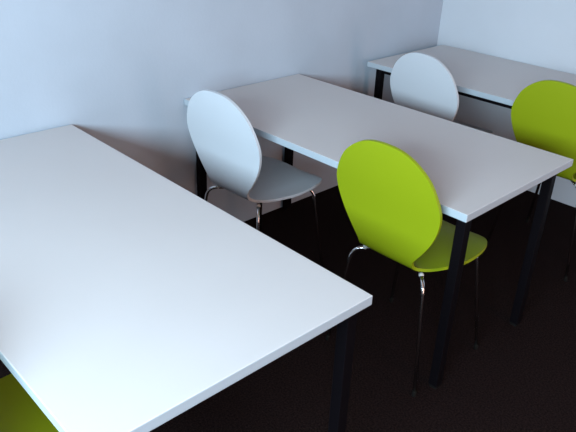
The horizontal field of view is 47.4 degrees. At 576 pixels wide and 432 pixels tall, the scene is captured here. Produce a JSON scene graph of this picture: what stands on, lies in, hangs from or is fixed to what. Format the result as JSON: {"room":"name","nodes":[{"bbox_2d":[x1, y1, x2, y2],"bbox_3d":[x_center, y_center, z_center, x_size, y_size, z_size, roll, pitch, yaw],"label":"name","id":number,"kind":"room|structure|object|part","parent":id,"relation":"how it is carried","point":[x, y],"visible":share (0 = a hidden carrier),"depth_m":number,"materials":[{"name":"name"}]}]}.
{"room":"classroom","nodes":[
{"label":"classroom","id":0,"kind":"room"},
{"bbox_2d":[0,0,442,221],"bbox_3d":[-0.818,-0.952,2.345,5.005,2.700,0.120,-22,36,-39],"label":"wall","id":1,"kind":"structure","parent":0,"point":[122,73],"depth_m":2.82,"materials":[{"name":"paint"}]},
{"bbox_2d":[0,185,575,431],"bbox_3d":[0.766,1.135,1.479,5.005,0.100,4.875,-22,36,-39],"label":"floor","id":2,"kind":"structure","parent":0,"point":[522,377],"depth_m":2.54,"materials":[{"name":"carpet"}]},
{"bbox_2d":[0,374,58,431],"bbox_3d":[-0.591,0.513,1.493,0.503,0.894,0.436,-22,36,-39],"label":"shell chair","id":3,"kind":"object","parent":2,"relation":"on","point":[19,412],"visible":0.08,"depth_m":1.55,"materials":[{"name":"green paint"}]},
{"bbox_2d":[0,125,372,431],"bbox_3d":[-0.603,0.349,1.990,0.744,0.730,1.528,-22,36,-38],"label":"table","id":4,"kind":"object","parent":2,"relation":"on","point":[130,300],"visible":1,"depth_m":1.56,"materials":[{"name":"laminate"}]},
{"bbox_3d":[0.136,0.512,1.747,0.035,0.691,0.035,-22,36,-38],"label":"leg","id":5,"kind":"part","parent":4,"relation":"part of","materials":[{"name":"black metal"}]},
{"bbox_2d":[187,90,323,267],"bbox_3d":[-0.111,-0.137,2.792,0.436,0.894,0.503,26,35,38],"label":"shell chair","id":6,"kind":"object","parent":2,"relation":"on","point":[226,143],"visible":0.96,"depth_m":2.59,"materials":[{"name":"grey paint"}]},
{"bbox_3d":[-0.281,0.059,2.888,0.276,0.429,0.027,2,27,-1],"label":"leg","id":7,"kind":"part","parent":6,"relation":"part of","materials":[{"name":"silver metal"}]},
{"bbox_3d":[-0.121,0.136,2.750,0.027,0.429,0.276,2,27,-1],"label":"leg","id":8,"kind":"part","parent":6,"relation":"part of","materials":[{"name":"silver metal"}]},
{"bbox_3d":[-0.119,-0.016,3.041,0.017,0.432,0.256,-1,27,-6],"label":"leg","id":9,"kind":"part","parent":6,"relation":"part of","materials":[{"name":"silver metal"}]},
{"bbox_3d":[0.047,0.065,2.898,0.256,0.432,0.017,4,27,3],"label":"leg","id":10,"kind":"part","parent":6,"relation":"part of","materials":[{"name":"silver metal"}]},
{"bbox_2d":[184,74,572,389],"bbox_3d":[0.282,-0.037,2.808,0.703,0.730,1.445,-22,36,-39],"label":"table","id":11,"kind":"object","parent":2,"relation":"on","point":[472,172],"visible":0.79,"depth_m":2.50,"materials":[{"name":"laminate"}]},
{"bbox_3d":[-0.404,-0.191,3.070,0.035,0.691,0.035,-22,36,-39],"label":"leg","id":12,"kind":"part","parent":11,"relation":"part of","materials":[{"name":"black metal"}]},
{"bbox_3d":[0.006,-0.356,3.423,0.035,0.691,0.035,-22,36,-39],"label":"leg","id":13,"kind":"part","parent":11,"relation":"part of","materials":[{"name":"black metal"}]},
{"bbox_3d":[0.541,0.296,2.200,0.035,0.691,0.035,-22,36,-39],"label":"leg","id":14,"kind":"part","parent":11,"relation":"part of","materials":[{"name":"black metal"}]},
{"bbox_3d":[0.951,0.131,2.552,0.035,0.691,0.035,-22,36,-39],"label":"leg","id":15,"kind":"part","parent":11,"relation":"part of","materials":[{"name":"black metal"}]},
{"bbox_2d":[326,139,486,396],"bbox_3d":[0.464,0.103,2.371,0.503,0.894,0.436,-22,36,-39],"label":"shell chair","id":16,"kind":"object","parent":2,"relation":"on","point":[393,207],"visible":0.91,"depth_m":2.15,"materials":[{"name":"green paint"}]},
{"bbox_3d":[0.295,0.296,2.472,0.276,0.429,0.027,3,27,0],"label":"leg","id":17,"kind":"part","parent":16,"relation":"part of","materials":[{"name":"silver metal"}]},
{"bbox_3d":[0.462,0.225,2.621,0.017,0.432,0.256,0,27,-4],"label":"leg","id":18,"kind":"part","parent":16,"relation":"part of","materials":[{"name":"silver metal"}]},
{"bbox_3d":[0.449,0.376,2.330,0.027,0.429,0.276,3,27,0],"label":"leg","id":19,"kind":"part","parent":16,"relation":"part of","materials":[{"name":"silver metal"}]},
{"bbox_3d":[0.623,0.307,2.473,0.256,0.432,0.017,5,27,5],"label":"leg","id":20,"kind":"part","parent":16,"relation":"part of","materials":[{"name":"silver metal"}]},
{"bbox_2d":[390,52,492,213],"bbox_3d":[0.816,-0.436,3.445,0.503,0.894,0.436,-19,34,-35],"label":"shell chair","id":21,"kind":"object","parent":2,"relation":"on","point":[420,82],"visible":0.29,"depth_m":3.17,"materials":[{"name":"white paint"}]},
{"bbox_2d":[367,45,575,108],"bbox_3d":[1.197,-0.361,3.510,0.715,0.730,1.500,-22,36,-39],"label":"table","id":22,"kind":"object","parent":2,"relation":"on","point":[498,81],"visible":0.55,"depth_m":3.50,"materials":[{"name":"laminate"}]},
{"bbox_3d":[0.496,-0.503,3.746,0.035,0.691,0.035,-22,36,-39],"label":"leg","id":23,"kind":"part","parent":22,"relation":"part of","materials":[{"name":"black metal"}]},
{"bbox_3d":[0.984,-0.554,3.155,0.018,0.024,1.350,-22,36,-39],"label":"frame rail","id":24,"kind":"part","parent":22,"relation":"part of","materials":[{"name":"black metal"}]},
{"bbox_2d":[487,80,575,281],"bbox_3d":[1.308,-0.232,3.089,0.503,0.894,0.436,-21,35,-38],"label":"shell chair","id":25,"kind":"object","parent":2,"relation":"on","point":[543,114],"visible":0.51,"depth_m":2.86,"materials":[{"name":"green paint"}]},
{"bbox_3d":[1.138,-0.041,3.192,0.276,0.429,0.027,3,27,1],"label":"leg","id":26,"kind":"part","parent":25,"relation":"part of","materials":[{"name":"silver metal"}]},
{"bbox_3d":[1.308,-0.111,3.338,0.017,0.432,0.256,1,27,-3],"label":"leg","id":27,"kind":"part","parent":25,"relation":"part of","materials":[{"name":"silver metal"}]},
{"bbox_3d":[1.290,0.040,3.047,0.027,0.429,0.276,3,27,1],"label":"leg","id":28,"kind":"part","parent":25,"relation":"part of","materials":[{"name":"silver metal"}]},
{"bbox_2d":[437,0,575,207],"bbox_3d":[2.588,-0.822,2.361,0.120,2.700,4.635,-22,36,-39],"label":"wall","id":29,"kind":"structure","parent":0,"point":[541,33],"depth_m":3.74,"materials":[{"name":"paint"}]}
]}

